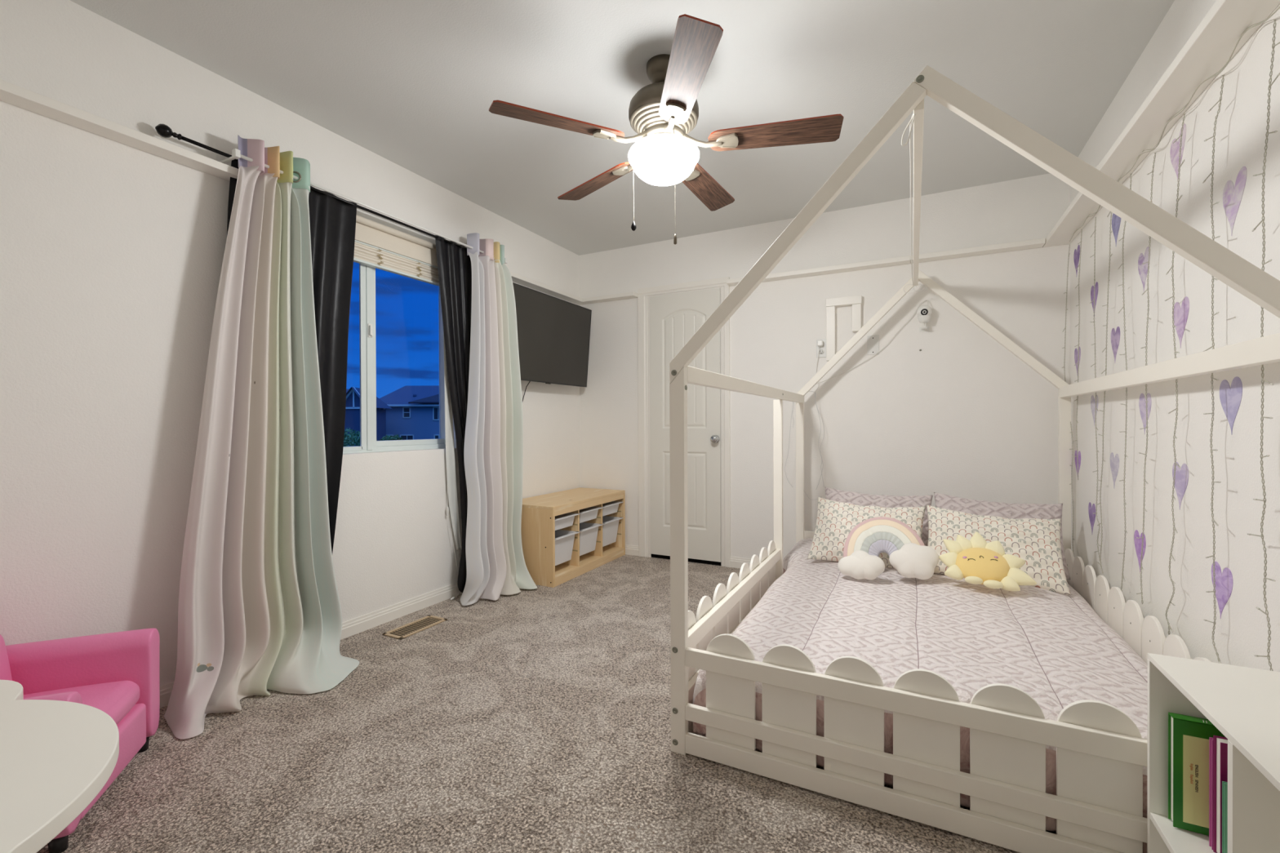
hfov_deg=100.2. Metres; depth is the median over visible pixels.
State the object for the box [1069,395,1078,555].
string lights
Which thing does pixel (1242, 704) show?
bookshelf
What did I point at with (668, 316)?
door
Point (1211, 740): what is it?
book
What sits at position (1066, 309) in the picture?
string lights
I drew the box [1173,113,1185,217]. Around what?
decal
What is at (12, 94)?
ledge
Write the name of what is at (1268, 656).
string lights
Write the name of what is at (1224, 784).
book
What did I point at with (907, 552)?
plush
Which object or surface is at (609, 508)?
storage bin
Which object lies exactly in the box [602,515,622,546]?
storage bin
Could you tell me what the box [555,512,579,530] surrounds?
storage bin
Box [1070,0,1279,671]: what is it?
wall
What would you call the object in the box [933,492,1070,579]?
pillow
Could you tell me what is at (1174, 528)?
string lights
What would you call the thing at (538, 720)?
floor
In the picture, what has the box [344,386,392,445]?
house
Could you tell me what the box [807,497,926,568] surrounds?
pillow
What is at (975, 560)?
plush
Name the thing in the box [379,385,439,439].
house
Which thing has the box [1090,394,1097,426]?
decal
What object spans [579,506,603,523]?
storage bin
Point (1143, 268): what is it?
decal
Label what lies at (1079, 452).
decal
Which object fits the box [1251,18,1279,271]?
string lights
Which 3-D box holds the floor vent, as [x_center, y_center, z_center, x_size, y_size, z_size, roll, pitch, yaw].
[-1.145,1.024,2.737,0.135,0.006,0.291,0,0,27]
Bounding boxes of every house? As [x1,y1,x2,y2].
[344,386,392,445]
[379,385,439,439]
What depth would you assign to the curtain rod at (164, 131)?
2.12 m
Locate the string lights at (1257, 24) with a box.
[1117,6,1279,202]
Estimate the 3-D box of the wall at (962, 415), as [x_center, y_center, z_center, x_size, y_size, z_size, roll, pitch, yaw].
[0.950,-0.154,3.770,3.490,2.540,0.100,0,0,27]
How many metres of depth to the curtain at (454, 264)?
3.19 m
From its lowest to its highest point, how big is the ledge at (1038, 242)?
0.030 m
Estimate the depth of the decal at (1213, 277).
1.50 m
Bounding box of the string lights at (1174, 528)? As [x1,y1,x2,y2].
[1164,378,1180,635]
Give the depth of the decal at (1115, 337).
2.30 m
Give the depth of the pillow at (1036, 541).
2.49 m
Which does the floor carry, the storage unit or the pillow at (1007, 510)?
the storage unit
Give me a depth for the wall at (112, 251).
1.90 m
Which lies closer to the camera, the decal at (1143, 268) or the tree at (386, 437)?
the decal at (1143, 268)
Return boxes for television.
[512,282,591,400]
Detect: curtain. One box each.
[164,134,359,739]
[226,160,356,552]
[435,235,471,592]
[459,232,537,605]
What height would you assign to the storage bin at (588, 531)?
0.188 m
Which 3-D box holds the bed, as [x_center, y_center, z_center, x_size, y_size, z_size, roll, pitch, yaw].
[1.194,0.049,2.284,1.449,1.945,2.067,0,0,27]
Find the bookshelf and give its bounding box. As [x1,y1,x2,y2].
[1146,653,1279,852]
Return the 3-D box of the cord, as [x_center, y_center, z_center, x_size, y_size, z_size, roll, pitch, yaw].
[1.181,-0.804,2.287,0.127,0.082,1.982,0,0,27]
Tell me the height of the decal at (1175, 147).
0.170 m
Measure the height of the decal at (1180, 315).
0.160 m
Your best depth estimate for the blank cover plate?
3.43 m
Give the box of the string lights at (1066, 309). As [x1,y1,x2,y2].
[1062,204,1100,382]
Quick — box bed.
[669,65,1279,852]
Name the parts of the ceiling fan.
blade, blade, blade arm, blade arm, lamp shade, blade arm, blade, blade arm, blade, blade arm, blade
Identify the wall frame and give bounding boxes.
[826,294,862,360]
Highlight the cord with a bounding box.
[901,113,927,293]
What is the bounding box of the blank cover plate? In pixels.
[866,334,879,355]
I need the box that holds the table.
[0,680,119,852]
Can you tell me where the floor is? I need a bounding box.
[36,554,1056,852]
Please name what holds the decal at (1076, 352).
attached to the wall at (1241, 633)
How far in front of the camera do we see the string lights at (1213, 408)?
1.49 m
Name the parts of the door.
casing, casing, knob, casing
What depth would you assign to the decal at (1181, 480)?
1.74 m
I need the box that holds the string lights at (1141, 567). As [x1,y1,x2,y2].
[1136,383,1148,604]
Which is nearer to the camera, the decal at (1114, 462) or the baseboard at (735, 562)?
the decal at (1114, 462)
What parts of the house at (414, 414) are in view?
pane, pane, pane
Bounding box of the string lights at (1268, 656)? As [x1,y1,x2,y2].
[1247,364,1275,671]
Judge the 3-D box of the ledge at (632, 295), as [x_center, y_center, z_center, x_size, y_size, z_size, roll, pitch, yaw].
[-0.239,-1.026,4.267,0.471,0.030,0.085,0,0,27]
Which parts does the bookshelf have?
panel, shelf, panel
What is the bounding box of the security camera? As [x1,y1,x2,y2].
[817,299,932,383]
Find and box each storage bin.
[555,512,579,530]
[555,529,579,565]
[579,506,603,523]
[579,522,603,555]
[602,501,622,516]
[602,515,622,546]
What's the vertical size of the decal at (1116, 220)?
0.157 m
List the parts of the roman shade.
lift cord, head rail, rail, lift cord, lift cord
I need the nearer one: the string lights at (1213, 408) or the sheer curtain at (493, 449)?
the string lights at (1213, 408)
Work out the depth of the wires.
3.51 m
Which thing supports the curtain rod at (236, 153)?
attached to the wall at (112, 251)
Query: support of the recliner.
on the floor
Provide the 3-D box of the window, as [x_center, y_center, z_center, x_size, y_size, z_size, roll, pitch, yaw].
[-1.435,-0.483,2.799,0.077,1.237,1.085,0,0,27]
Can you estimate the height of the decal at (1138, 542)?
0.156 m
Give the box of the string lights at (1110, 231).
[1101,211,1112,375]
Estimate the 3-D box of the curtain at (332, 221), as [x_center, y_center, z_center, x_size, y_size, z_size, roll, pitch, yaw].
[-1.505,-0.041,2.358,0.045,2.093,0.570,0,0,27]
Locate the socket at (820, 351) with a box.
[818,349,823,354]
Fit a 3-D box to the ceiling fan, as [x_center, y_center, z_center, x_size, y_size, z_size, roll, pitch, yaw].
[0.118,-1.048,2.132,1.284,0.730,1.238,0,0,27]
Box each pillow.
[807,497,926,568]
[825,486,933,546]
[926,504,1071,595]
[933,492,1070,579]
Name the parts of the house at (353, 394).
gable trim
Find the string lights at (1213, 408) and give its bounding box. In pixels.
[1203,373,1221,663]
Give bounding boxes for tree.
[343,427,377,446]
[379,434,403,440]
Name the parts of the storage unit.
panel, panel, rail, panel, panel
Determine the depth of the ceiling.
2.17 m
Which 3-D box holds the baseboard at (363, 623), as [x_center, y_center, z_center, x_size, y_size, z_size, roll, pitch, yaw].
[-1.457,0.992,2.569,0.013,0.075,4.239,0,0,27]
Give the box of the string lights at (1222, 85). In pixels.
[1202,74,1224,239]
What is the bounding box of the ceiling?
[70,0,1174,255]
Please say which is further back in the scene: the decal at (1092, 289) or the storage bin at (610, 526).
the storage bin at (610, 526)
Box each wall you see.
[0,0,580,686]
[578,173,1070,559]
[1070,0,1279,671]
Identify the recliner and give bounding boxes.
[0,628,159,852]
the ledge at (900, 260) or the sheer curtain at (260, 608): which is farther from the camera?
the ledge at (900, 260)
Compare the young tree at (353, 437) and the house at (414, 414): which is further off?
the house at (414, 414)
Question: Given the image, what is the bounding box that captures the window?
[342,263,445,453]
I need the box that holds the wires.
[784,391,824,500]
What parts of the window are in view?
sash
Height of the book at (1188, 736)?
0.225 m
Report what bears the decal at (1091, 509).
attached to the wall at (1241, 633)
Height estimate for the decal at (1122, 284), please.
0.586 m
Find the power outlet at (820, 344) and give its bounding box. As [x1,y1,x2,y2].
[814,338,826,392]
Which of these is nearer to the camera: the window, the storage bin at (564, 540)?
the window
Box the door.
[637,276,730,567]
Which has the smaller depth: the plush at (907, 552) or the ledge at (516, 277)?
the plush at (907, 552)
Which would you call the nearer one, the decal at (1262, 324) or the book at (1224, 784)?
the book at (1224, 784)
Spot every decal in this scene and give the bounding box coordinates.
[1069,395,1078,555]
[1073,244,1079,273]
[1074,346,1080,373]
[1074,450,1080,476]
[1088,502,1095,531]
[1090,281,1097,312]
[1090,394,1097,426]
[1110,452,1119,485]
[1111,213,1120,244]
[1111,326,1119,360]
[1117,220,1127,370]
[1133,529,1146,572]
[1137,246,1150,292]
[1138,393,1151,432]
[1140,235,1151,365]
[1164,251,1179,358]
[1169,123,1186,179]
[1172,462,1188,510]
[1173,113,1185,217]
[1173,296,1189,348]
[1202,275,1219,351]
[1211,561,1233,618]
[1219,376,1242,433]
[1222,166,1246,235]
[1260,306,1263,337]
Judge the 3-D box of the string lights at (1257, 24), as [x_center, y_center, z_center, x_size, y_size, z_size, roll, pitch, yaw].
[1.697,-0.887,1.687,0.011,0.213,1.074,0,0,27]
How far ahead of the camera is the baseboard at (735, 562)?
3.85 m
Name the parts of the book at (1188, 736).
panel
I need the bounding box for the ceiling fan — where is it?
[488,13,843,244]
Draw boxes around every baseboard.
[160,582,462,708]
[625,544,751,568]
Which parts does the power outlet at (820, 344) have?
cord, plate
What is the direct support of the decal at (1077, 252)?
attached to the wall at (1241, 633)
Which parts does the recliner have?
backrest, armrest, seat, armrest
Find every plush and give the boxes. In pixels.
[837,516,938,580]
[938,531,1036,591]
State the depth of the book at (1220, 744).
1.02 m
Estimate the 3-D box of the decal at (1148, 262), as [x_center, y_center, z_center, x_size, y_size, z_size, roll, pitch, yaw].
[1.811,-0.443,1.908,0.011,0.449,0.090,0,0,27]
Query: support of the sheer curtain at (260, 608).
hanging from the curtain rod at (236, 153)
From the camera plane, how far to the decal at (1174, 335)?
1.72 m
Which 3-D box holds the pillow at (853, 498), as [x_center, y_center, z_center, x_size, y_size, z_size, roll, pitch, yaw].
[1.319,0.540,3.010,0.585,0.349,0.239,0,0,27]
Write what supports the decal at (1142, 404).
attached to the wall at (1241, 633)
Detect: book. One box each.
[1168,712,1226,835]
[1208,737,1213,849]
[1213,735,1227,852]
[1222,781,1227,852]
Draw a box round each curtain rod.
[155,123,466,249]
[216,148,507,263]
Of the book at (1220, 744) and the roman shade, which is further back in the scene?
the roman shade
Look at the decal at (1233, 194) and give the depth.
1.45 m
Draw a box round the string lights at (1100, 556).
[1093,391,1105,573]
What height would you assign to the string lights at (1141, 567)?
0.794 m
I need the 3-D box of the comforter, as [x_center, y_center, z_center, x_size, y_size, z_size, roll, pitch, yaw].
[1.176,0.827,2.300,1.384,0.281,1.988,0,0,27]
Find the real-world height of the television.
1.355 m
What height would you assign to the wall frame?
0.408 m
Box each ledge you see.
[0,79,238,181]
[510,271,586,305]
[582,291,638,303]
[726,255,910,286]
[911,237,1045,263]
[1043,0,1279,247]
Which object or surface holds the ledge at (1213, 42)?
attached to the wall at (1241, 633)
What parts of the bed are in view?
post, rail, rail, rail, eave rail, post, post, head rail, foot rail, foot rail, foot rail, post, eave rail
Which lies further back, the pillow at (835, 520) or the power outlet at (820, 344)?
the power outlet at (820, 344)
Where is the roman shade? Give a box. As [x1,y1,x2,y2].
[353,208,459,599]
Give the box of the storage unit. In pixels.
[520,487,625,587]
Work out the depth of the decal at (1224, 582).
1.51 m
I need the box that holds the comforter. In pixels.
[693,538,1147,852]
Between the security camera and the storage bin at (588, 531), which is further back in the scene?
the storage bin at (588, 531)
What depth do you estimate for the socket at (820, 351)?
3.57 m
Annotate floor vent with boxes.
[382,614,447,639]
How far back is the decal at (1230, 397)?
1.46 m

